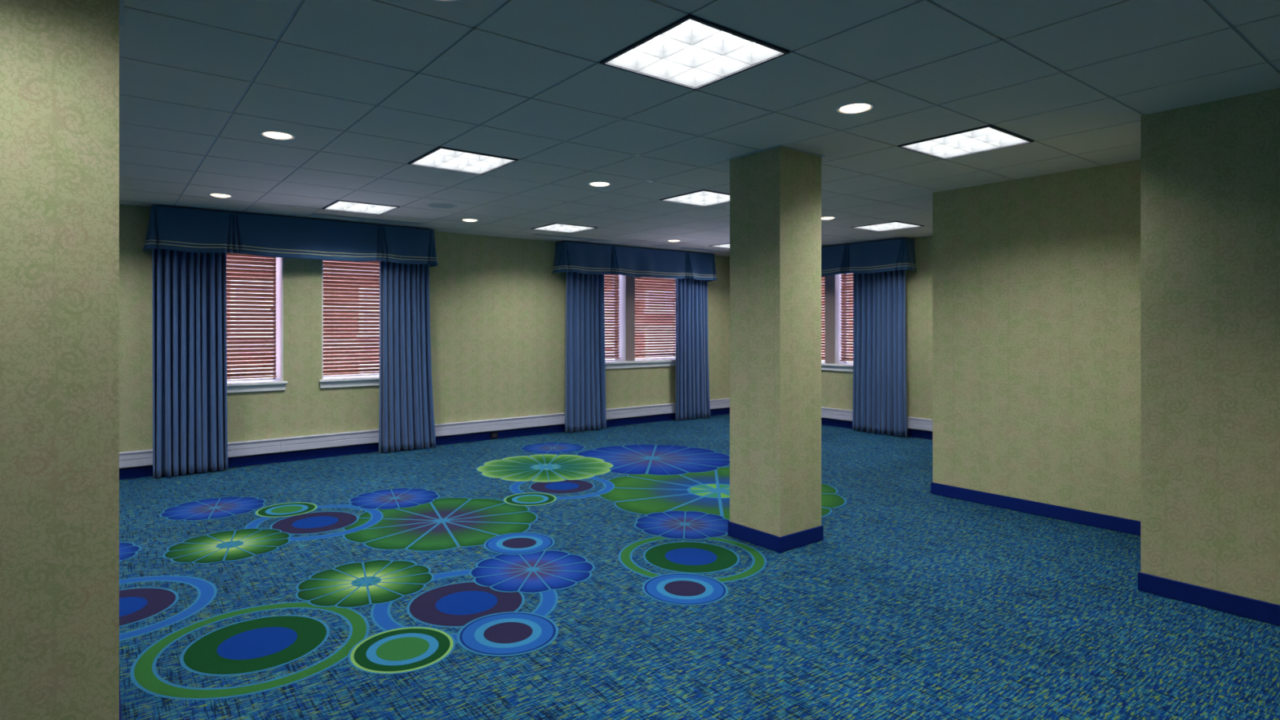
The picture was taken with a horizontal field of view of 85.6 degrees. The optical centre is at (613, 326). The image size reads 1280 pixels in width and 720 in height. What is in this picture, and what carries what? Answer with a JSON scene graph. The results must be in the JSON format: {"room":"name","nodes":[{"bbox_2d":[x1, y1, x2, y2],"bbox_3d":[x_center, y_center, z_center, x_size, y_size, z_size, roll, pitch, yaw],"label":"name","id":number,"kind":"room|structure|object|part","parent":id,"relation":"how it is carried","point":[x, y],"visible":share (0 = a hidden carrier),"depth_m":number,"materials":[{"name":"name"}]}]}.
{"room":"empty function room","nodes":[
{"label":"empty function room","id":0,"kind":"room"},
{"bbox_2d":[119,204,729,478],"bbox_3d":[-3.051,0.043,8.484,13.643,2.970,0.550,0,0,-37],"label":"wall","id":1,"kind":"structure","parent":0,"point":[497,305],"depth_m":8.89,"materials":[{"name":"paint"}]},
{"bbox_2d":[226,257,287,392],"bbox_3d":[-4.183,-0.122,7.578,1.016,1.660,0.550,0,0,-37],"label":"window","id":2,"kind":"structure","parent":1,"relation":"in","point":[240,385],"depth_m":7.71,"materials":[{"name":"white paint"}]},
{"bbox_2d":[226,253,276,379],"bbox_3d":[-4.138,-0.182,7.518,0.862,1.510,0.056,0,0,-37],"label":"window blind","id":3,"kind":"object","parent":2,"relation":"attached to","point":[236,318],"visible":0.49,"depth_m":7.62,"materials":[{"name":"white plastic"}]},
{"bbox_3d":[-4.138,0.563,7.518,0.858,0.020,0.052,0,0,-37],"label":"rail","id":4,"kind":"part","parent":3,"relation":"part of","materials":[{"name":"brown wood"}]},
{"bbox_3d":[-4.183,0.624,7.578,1.016,0.026,0.550,0,0,-37],"label":"sill","id":5,"kind":"part","parent":2,"relation":"part of","materials":[{"name":"white paint"}]},
{"bbox_2d":[142,204,438,266],"bbox_3d":[-3.393,-0.964,7.675,3.030,0.454,0.336,0,0,-37],"label":"valance","id":6,"kind":"object","parent":1,"relation":"attached to","point":[169,228],"visible":1,"depth_m":7.45,"materials":[{"name":"blue fabric"}]},
{"bbox_2d":[152,248,227,478],"bbox_3d":[-4.309,0.279,7.043,0.657,2.442,0.123,0,0,-37],"label":"curtain","id":7,"kind":"object","parent":6,"relation":"hanging from","point":[190,420],"visible":0.91,"depth_m":7.02,"materials":[{"name":"blue fabric"}]},
{"bbox_3d":[-3.395,-0.800,7.677,3.019,0.026,0.325,0,0,-37],"label":"trim cord","id":8,"kind":"part","parent":6,"relation":"part of","materials":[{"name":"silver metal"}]},
{"bbox_3d":[-3.398,-0.832,7.681,3.007,0.023,0.316,0,0,-37],"label":"trim cord","id":9,"kind":"part","parent":6,"relation":"part of","materials":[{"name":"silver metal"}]},
{"bbox_2d":[378,261,435,453],"bbox_3d":[-2.508,0.279,8.391,0.706,2.442,0.122,0,0,-37],"label":"curtain","id":10,"kind":"object","parent":6,"relation":"hanging from","point":[406,402],"visible":0.91,"depth_m":8.36,"materials":[{"name":"blue fabric"}]},
{"bbox_2d":[318,259,379,388],"bbox_3d":[-3.097,-0.122,8.387,1.016,1.660,0.550,0,0,-37],"label":"window","id":11,"kind":"structure","parent":1,"relation":"in","point":[361,380],"depth_m":8.08,"materials":[{"name":"white paint"}]},
{"bbox_3d":[-3.097,0.624,8.387,1.016,0.026,0.550,0,0,-37],"label":"sill","id":12,"kind":"part","parent":11,"relation":"part of","materials":[{"name":"white paint"}]},
{"bbox_2d":[323,260,379,375],"bbox_3d":[-3.052,-0.182,8.327,0.862,1.510,0.056,0,0,-37],"label":"window blind","id":13,"kind":"object","parent":11,"relation":"attached to","point":[371,297],"visible":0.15,"depth_m":8.26,"materials":[{"name":"white plastic"}]},
{"bbox_3d":[-3.052,0.563,8.327,0.858,0.020,0.052,0,0,-37],"label":"rail","id":14,"kind":"part","parent":13,"relation":"part of","materials":[{"name":"white plastic"}]},
{"bbox_3d":[-3.212,-0.165,8.541,0.922,1.551,0.035,0,0,-37],"label":"sash","id":15,"kind":"part","parent":11,"relation":"part of","materials":[{"name":"white paint"}]},
{"bbox_2d":[119,398,729,468],"bbox_3d":[-3.109,1.311,8.056,12.998,0.150,0.065,0,0,-37],"label":"baseboard heater","id":16,"kind":"object","parent":1,"relation":"attached to","point":[142,457],"visible":0.62,"depth_m":8.19,"materials":[{"name":"metal"}]},
{"bbox_2d":[119,408,729,479],"bbox_3d":[-3.108,1.454,8.091,13.081,0.103,0.012,0,0,-37],"label":"baseboard","id":17,"kind":"structure","parent":1,"relation":"attached to","point":[146,471],"depth_m":8.21,"materials":[{"name":"blue plastic"}]},
{"bbox_2d":[490,431,497,438],"bbox_3d":[-1.588,1.450,9.204,0.100,0.084,0.019,0,0,-37],"label":"wall outlet","id":18,"kind":"object","parent":1,"relation":"attached to","point":[493,434],"visible":1,"depth_m":9.20,"materials":[{"name":"black plastic"}]},
{"bbox_2d":[551,240,717,281],"bbox_3d":[0.451,-0.964,10.544,3.052,0.454,0.328,0,0,-37],"label":"valance","id":19,"kind":"object","parent":1,"relation":"attached to","point":[586,258],"visible":1,"depth_m":10.31,"materials":[{"name":"blue fabric"}]},
{"bbox_2d":[564,271,606,432],"bbox_3d":[-0.409,0.279,9.945,0.687,2.442,0.115,0,0,-37],"label":"curtain","id":20,"kind":"object","parent":19,"relation":"hanging from","point":[584,357],"visible":0.94,"depth_m":9.94,"materials":[{"name":"blue fabric"}]},
{"bbox_3d":[0.447,-0.832,10.549,3.031,0.023,0.309,0,0,-37],"label":"trim cord","id":21,"kind":"part","parent":19,"relation":"part of","materials":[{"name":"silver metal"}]},
{"bbox_3d":[0.449,-0.800,10.546,3.043,0.026,0.317,0,0,-37],"label":"trim cord","id":22,"kind":"part","parent":19,"relation":"part of","materials":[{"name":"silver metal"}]},
{"bbox_2d":[675,278,710,420],"bbox_3d":[1.288,0.279,11.213,0.724,2.442,0.118,0,0,-37],"label":"curtain","id":23,"kind":"object","parent":19,"relation":"hanging from","point":[692,401],"visible":0.94,"depth_m":11.17,"materials":[{"name":"blue fabric"}]},
{"bbox_2d":[604,274,675,368],"bbox_3d":[0.306,-0.157,10.922,2.370,1.590,0.550,0,0,-37],"label":"window","id":24,"kind":"structure","parent":1,"relation":"in","point":[627,283],"depth_m":10.80,"materials":[{"name":"white paint"}]},
{"bbox_3d":[-0.344,-0.200,10.678,0.942,1.481,0.035,0,0,-37],"label":"sash","id":25,"kind":"part","parent":24,"relation":"part of","materials":[{"name":"white paint"}]},
{"bbox_2d":[604,274,620,359],"bbox_3d":[-0.262,-0.217,10.567,0.885,1.440,0.056,0,0,-37],"label":"window blind","id":26,"kind":"object","parent":24,"relation":"attached to","point":[613,282],"visible":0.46,"depth_m":10.74,"materials":[{"name":"white plastic"}]},
{"bbox_3d":[-0.262,0.493,10.567,0.881,0.020,0.052,0,0,-37],"label":"rail","id":27,"kind":"part","parent":26,"relation":"part of","materials":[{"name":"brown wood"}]},
{"bbox_3d":[0.306,0.554,10.922,2.370,0.026,0.550,0,0,-37],"label":"sill","id":28,"kind":"part","parent":24,"relation":"part of","materials":[{"name":"white paint"}]},
{"bbox_2d":[635,276,675,357],"bbox_3d":[0.724,-0.217,11.302,1.095,1.440,0.056,0,0,-37],"label":"window blind","id":29,"kind":"object","parent":24,"relation":"attached to","point":[664,296],"visible":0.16,"depth_m":11.26,"materials":[{"name":"white plastic"}]},
{"bbox_3d":[0.724,0.493,11.302,1.091,0.020,0.052,0,0,-37],"label":"rail","id":30,"kind":"part","parent":29,"relation":"part of","materials":[{"name":"white plastic"}]},
{"bbox_3d":[0.644,-0.200,11.414,1.147,1.481,0.035,0,0,-37],"label":"sash","id":31,"kind":"part","parent":24,"relation":"part of","materials":[{"name":"white paint"}]},
{"bbox_2d":[119,413,1279,719],"bbox_3d":[0.399,1.567,3.602,13.943,0.123,12.501,0,0,-37],"label":"floor","id":32,"kind":"structure","parent":0,"point":[596,574],"depth_m":3.77,"materials":[{"name":"carpet"}]},
{"bbox_2d":[0,0,124,719],"bbox_3d":[-2.008,0.147,2.407,0.496,2.722,0.500,0,0,-37],"label":"wall","id":33,"kind":"structure","parent":32,"relation":"on","point":[60,59],"depth_m":2.26,"materials":[{"name":"paint"}]},
{"bbox_3d":[-2.008,1.454,2.407,0.478,0.103,0.482,0,0,-37],"label":"baseboard","id":34,"kind":"part","parent":33,"relation":"part of","materials":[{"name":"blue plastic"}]},
{"bbox_3d":[-2.008,-1.206,2.407,0.496,0.016,0.500,0,0,-37],"label":"ceiling trim","id":35,"kind":"part","parent":33,"relation":"part of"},
{"bbox_2d":[725,145,825,552],"bbox_3d":[1.153,0.147,4.922,0.483,2.722,0.497,0,0,-37],"label":"column","id":36,"kind":"structure","parent":32,"relation":"on","point":[775,192],"depth_m":4.75,"materials":[{"name":"paint"}]},
{"bbox_3d":[1.153,-1.206,4.922,0.483,0.016,0.497,0,0,-37],"label":"ceiling trim","id":37,"kind":"part","parent":36,"relation":"part of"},
{"bbox_3d":[1.153,1.454,4.922,0.465,0.103,0.479,0,0,-37],"label":"baseboard","id":38,"kind":"part","parent":36,"relation":"part of","materials":[{"name":"blue plastic"}]},
{"bbox_2d":[119,0,1279,256],"bbox_3d":[0.399,-1.422,3.602,13.943,0.440,12.501,0,0,-37],"label":"ceiling","id":39,"kind":"structure","parent":0,"point":[364,89],"depth_m":3.60,"materials":[{"name":"tile"}]},
{"bbox_2d":[208,193,233,197],"bbox_3d":[-3.603,-1.196,6.338,0.206,0.019,0.206,0,0,-37],"label":"recessed light","id":40,"kind":"object","parent":39,"relation":"in","point":[218,195],"visible":1,"depth_m":6.30,"materials":[{"name":"white paint"}]},
{"bbox_2d":[259,130,295,140],"bbox_3d":[-2.111,-1.196,4.345,0.206,0.019,0.206,0,0,-37],"label":"recessed light","id":41,"kind":"object","parent":39,"relation":"in","point":[275,135],"visible":1,"depth_m":4.32,"materials":[{"name":"white paint"}]},
{"bbox_2d":[322,200,399,214],"bbox_3d":[-2.560,-1.252,7.000,0.601,0.113,0.601,0,0,-37],"label":"ceiling light","id":42,"kind":"object","parent":39,"relation":"attached to","point":[339,205],"visible":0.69,"depth_m":7.07,"materials":[{"name":"plastic"}]},
{"bbox_2d":[311,213,424,224],"bbox_3d":[-2.723,-1.199,7.730,1.220,0.006,0.106,0,0,-37],"label":"ceiling vent","id":43,"kind":"object","parent":39,"relation":"in","point":[314,214],"visible":1,"depth_m":7.71,"materials":[{"name":"grey metal"}]},
{"bbox_2d":[426,203,457,208],"bbox_3d":[-1.706,-1.198,6.875,0.300,0.007,0.300,0,0,-37],"label":"ceiling speaker","id":44,"kind":"object","parent":39,"relation":"attached to","point":[443,206],"visible":1,"depth_m":6.88,"materials":[{"name":"paint"}]},
{"bbox_2d":[428,204,454,208],"bbox_3d":[-1.706,-1.198,6.875,0.256,0.001,0.256,0,0,-37],"label":"grille","id":45,"kind":"object","parent":44,"relation":"attached to","point":[434,206],"depth_m":6.88,"materials":[{"name":"metal"}]},
{"bbox_2d":[432,0,457,1],"bbox_3d":[-0.618,-1.196,2.453,0.206,0.019,0.206,0,0,-37],"label":"recessed light","id":46,"kind":"object","parent":39,"relation":"in","point":[433,0],"visible":1,"depth_m":2.54,"materials":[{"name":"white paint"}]},
{"bbox_2d":[408,146,518,174],"bbox_3d":[-1.102,-1.252,5.043,0.601,0.113,0.601,0,0,-37],"label":"ceiling light","id":47,"kind":"object","parent":39,"relation":"attached to","point":[440,157],"visible":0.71,"depth_m":5.10,"materials":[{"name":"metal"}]},
{"bbox_2d":[460,218,479,222],"bbox_3d":[-1.621,-1.196,7.813,0.206,0.019,0.206,0,0,-37],"label":"recessed light","id":48,"kind":"object","parent":39,"relation":"in","point":[462,220],"visible":1,"depth_m":7.78,"materials":[{"name":"white paint"}]},
{"bbox_2d":[530,222,598,233],"bbox_3d":[-0.603,-1.252,8.458,0.601,0.113,0.601,0,0,-37],"label":"ceiling light","id":49,"kind":"object","parent":39,"relation":"attached to","point":[556,227],"visible":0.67,"depth_m":8.53,"materials":[{"name":"plastic"}]},
{"bbox_2d":[531,233,610,241],"bbox_3d":[-0.546,-1.199,9.352,1.220,0.006,0.106,0,0,-37],"label":"ceiling vent","id":50,"kind":"object","parent":39,"relation":"in","point":[539,234],"visible":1,"depth_m":9.31,"materials":[{"name":"grey metal"}]},
{"bbox_2d":[587,181,612,186],"bbox_3d":[-0.115,-1.196,5.832,0.206,0.019,0.206,0,0,-37],"label":"recessed light","id":51,"kind":"object","parent":39,"relation":"in","point":[597,184],"visible":1,"depth_m":5.80,"materials":[{"name":"white paint"}]},
{"bbox_2d":[666,240,680,241],"bbox_3d":[0.850,-1.196,9.693,0.206,0.019,0.206,0,0,-37],"label":"recessed light","id":52,"kind":"object","parent":39,"relation":"in","point":[667,240],"visible":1,"depth_m":9.66,"materials":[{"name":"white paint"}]},
{"bbox_2d":[600,13,789,90],"bbox_3d":[0.355,-1.252,3.087,0.601,0.113,0.601,0,0,-37],"label":"ceiling light","id":53,"kind":"object","parent":39,"relation":"attached to","point":[692,52],"visible":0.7,"depth_m":3.13,"materials":[{"name":"plastic"}]},
{"bbox_3d":[0.355,-1.297,3.087,0.571,0.001,0.571,0,0,-37],"label":"lamp panel","id":54,"kind":"part","parent":53,"relation":"part of","materials":[{"name":"white plastic"}]},
{"bbox_2d":[659,189,729,206],"bbox_3d":[0.855,-1.252,6.501,0.601,0.113,0.601,0,0,-37],"label":"ceiling light","id":55,"kind":"object","parent":39,"relation":"attached to","point":[704,197],"visible":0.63,"depth_m":6.58,"materials":[{"name":"plastic"}]},
{"bbox_2d":[680,247,729,253],"bbox_3d":[1.533,-1.199,10.901,1.220,0.006,0.106,0,0,-37],"label":"ceiling vent","id":56,"kind":"object","parent":39,"relation":"in","point":[680,247],"visible":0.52,"depth_m":10.85,"materials":[{"name":"grey metal"}]},
{"bbox_2d":[708,243,729,248],"bbox_3d":[1.843,-1.252,10.280,0.601,0.113,0.601,0,0,-37],"label":"ceiling light","id":57,"kind":"object","parent":39,"relation":"attached to","point":[726,245],"visible":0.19,"depth_m":10.40,"materials":[{"name":"plastic"}]},
{"bbox_2d":[821,216,836,219],"bbox_3d":[2.368,-1.196,7.666,0.206,0.019,0.206,0,0,-37],"label":"recessed light","id":58,"kind":"object","parent":39,"relation":"in","point":[824,217],"visible":0.81,"depth_m":7.62,"materials":[{"name":"white paint"}]},
{"bbox_2d":[835,102,875,114],"bbox_3d":[1.331,-1.196,3.805,0.206,0.019,0.206,0,0,-37],"label":"recessed light","id":59,"kind":"object","parent":39,"relation":"in","point":[855,108],"visible":1,"depth_m":3.78,"materials":[{"name":"white paint"}]},
{"bbox_2d":[850,221,924,231],"bbox_3d":[3.301,-1.252,8.323,0.601,0.113,0.601,0,0,-37],"label":"ceiling light","id":60,"kind":"object","parent":39,"relation":"attached to","point":[893,225],"visible":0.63,"depth_m":8.38,"materials":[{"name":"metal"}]},
{"bbox_2d":[897,124,1033,159],"bbox_3d":[2.312,-1.252,4.544,0.601,0.113,0.601,0,0,-37],"label":"ceiling light","id":61,"kind":"object","parent":39,"relation":"attached to","point":[989,137],"visible":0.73,"depth_m":4.59,"materials":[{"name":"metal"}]},
{"bbox_2d":[821,235,932,438],"bbox_3d":[3.932,0.043,10.068,0.550,2.970,5.251,0,0,-37],"label":"wall","id":62,"kind":"structure","parent":0,"point":[837,386],"depth_m":9.37,"materials":[{"name":"paint"}]},
{"bbox_2d":[821,273,853,372],"bbox_3d":[3.378,-0.142,10.728,0.550,1.620,2.400,0,0,-37],"label":"window","id":63,"kind":"structure","parent":62,"relation":"in","point":[832,362],"depth_m":10.64,"materials":[{"name":"white paint"}]},
{"bbox_2d":[821,276,824,359],"bbox_3d":[3.063,-0.202,11.244,0.056,1.470,1.045,0,0,-37],"label":"window blind","id":64,"kind":"object","parent":63,"relation":"attached to","point":[822,277],"visible":0.02,"depth_m":10.91,"materials":[{"name":"white plastic"}]},
{"bbox_3d":[3.378,0.584,10.728,0.550,0.026,2.400,0,0,-37],"label":"sill","id":65,"kind":"part","parent":63,"relation":"part of","materials":[{"name":"white paint"}]},
{"bbox_2d":[840,273,853,361],"bbox_3d":[3.801,-0.202,10.253,0.056,1.470,0.983,0,0,-37],"label":"window blind","id":66,"kind":"object","parent":63,"relation":"attached to","point":[848,326],"visible":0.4,"depth_m":10.56,"materials":[{"name":"white plastic"}]},
{"bbox_3d":[3.915,-0.184,10.329,0.035,1.511,1.025,0,0,-37],"label":"sash","id":67,"kind":"part","parent":63,"relation":"part of","materials":[{"name":"white paint"}]},
{"bbox_2d":[821,237,916,276],"bbox_3d":[3.087,-0.964,10.473,0.319,0.454,3.055,0,0,-37],"label":"valance","id":68,"kind":"object","parent":62,"relation":"attached to","point":[895,254],"visible":0.42,"depth_m":9.65,"materials":[{"name":"blue fabric"}]},
{"bbox_3d":[3.088,-0.801,10.475,0.310,0.026,3.050,0,0,-37],"label":"trim cord","id":69,"kind":"part","parent":68,"relation":"part of","materials":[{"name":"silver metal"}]},
{"bbox_3d":[3.091,-0.832,10.477,0.304,0.023,3.040,0,0,-37],"label":"trim cord","id":70,"kind":"part","parent":68,"relation":"part of","materials":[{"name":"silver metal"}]},
{"bbox_2d":[852,269,907,437],"bbox_3d":[3.737,0.279,9.659,0.122,2.442,0.832,0,0,-37],"label":"curtain","id":71,"kind":"object","parent":68,"relation":"hanging from","point":[879,299],"visible":0.91,"depth_m":9.63,"materials":[{"name":"blue fabric"}]},
{"bbox_2d":[821,417,932,439],"bbox_3d":[3.660,1.454,9.963,0.012,0.103,5.070,0,0,-37],"label":"baseboard","id":72,"kind":"structure","parent":62,"relation":"attached to","point":[911,433],"depth_m":10.18,"materials":[{"name":"blue plastic"}]},
{"bbox_2d":[821,407,932,431],"bbox_3d":[3.649,1.311,9.932,0.065,0.150,4.971,0,0,-37],"label":"baseboard heater","id":73,"kind":"object","parent":62,"relation":"attached to","point":[922,424],"visible":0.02,"depth_m":10.12,"materials":[{"name":"metal"}]},
{"bbox_2d":[932,159,1140,520],"bbox_3d":[4.774,0.043,6.071,2.875,2.970,2.505,0,0,-37],"label":"wall","id":74,"kind":"structure","parent":0,"point":[1036,280],"depth_m":5.51,"materials":[{"name":"paint"}]},
{"bbox_2d":[930,482,1140,535],"bbox_3d":[3.434,1.454,5.454,0.012,0.103,1.917,0,0,-37],"label":"baseboard","id":75,"kind":"structure","parent":74,"relation":"attached to","point":[1095,519],"depth_m":5.50,"materials":[{"name":"blue plastic"}]},
{"bbox_2d":[1140,87,1279,604],"bbox_3d":[6.057,0.043,3.305,4.123,2.970,4.664,0,0,-37],"label":"wall","id":76,"kind":"structure","parent":0,"point":[1210,171],"depth_m":3.70,"materials":[{"name":"paint"}]},
{"bbox_2d":[1137,572,1279,626],"bbox_3d":[4.395,1.454,2.075,0.012,0.103,4.676,0,0,-37],"label":"baseboard","id":77,"kind":"structure","parent":76,"relation":"attached to","point":[1261,611],"depth_m":3.69,"materials":[{"name":"blue plastic"}]},
{"label":"outside","id":78,"kind":"structure","parent":0,"visible":0},
{"bbox_3d":[-4.440,1.908,18.515,75.000,0.200,85.000,0,0,-37],"label":"ground","id":79,"kind":"structure","parent":78,"visible":0},
{"bbox_2d":[226,256,673,379],"bbox_3d":[-6.910,-0.172,18.483,27.000,4.040,6.100,0,0,-37],"label":"brick building","id":80,"kind":"structure","parent":79,"relation":"on","point":[237,256],"depth_m":15.46,"materials":[{"name":"red brick"}]},
{"bbox_3d":[-7.204,1.298,14.567,1.350,0.820,0.020,0,0,-37],"label":"pane","id":81,"kind":"part","parent":80,"relation":"part of","materials":[{"name":"glass"}]},
{"bbox_3d":[-7.204,-0.352,14.567,1.350,1.000,0.020,0,0,-37],"label":"pane","id":82,"kind":"part","parent":80,"relation":"part of","materials":[{"name":"glass"}]},
{"bbox_3d":[-5.130,-0.332,16.111,1.380,0.960,0.020,0,0,-37],"label":"pane","id":83,"kind":"part","parent":80,"relation":"part of","materials":[{"name":"white glass"}]},
{"bbox_3d":[-0.507,-0.242,19.555,1.350,1.400,0.020,0,0,-37],"label":"pane","id":84,"kind":"part","parent":80,"relation":"part of","materials":[{"name":"glass"}]},
{"bbox_3d":[1.598,0.718,21.123,1.400,1.380,0.020,0,0,-37],"label":"pane","id":85,"kind":"part","parent":80,"relation":"part of","materials":[{"name":"glass"}]},
{"bbox_3d":[1.598,-0.767,21.123,1.400,0.450,0.020,0,0,-37],"label":"pane","id":86,"kind":"part","parent":80,"relation":"part of","materials":[{"name":"white glass"}]},
{"bbox_2d":[821,273,853,362],"bbox_3d":[16.361,-0.192,15.617,6.100,4.000,23.500,0,0,-37],"label":"brick building","id":87,"kind":"structure","parent":79,"relation":"on","point":[849,273],"depth_m":22.38,"materials":[{"name":"red brick"}]}
]}

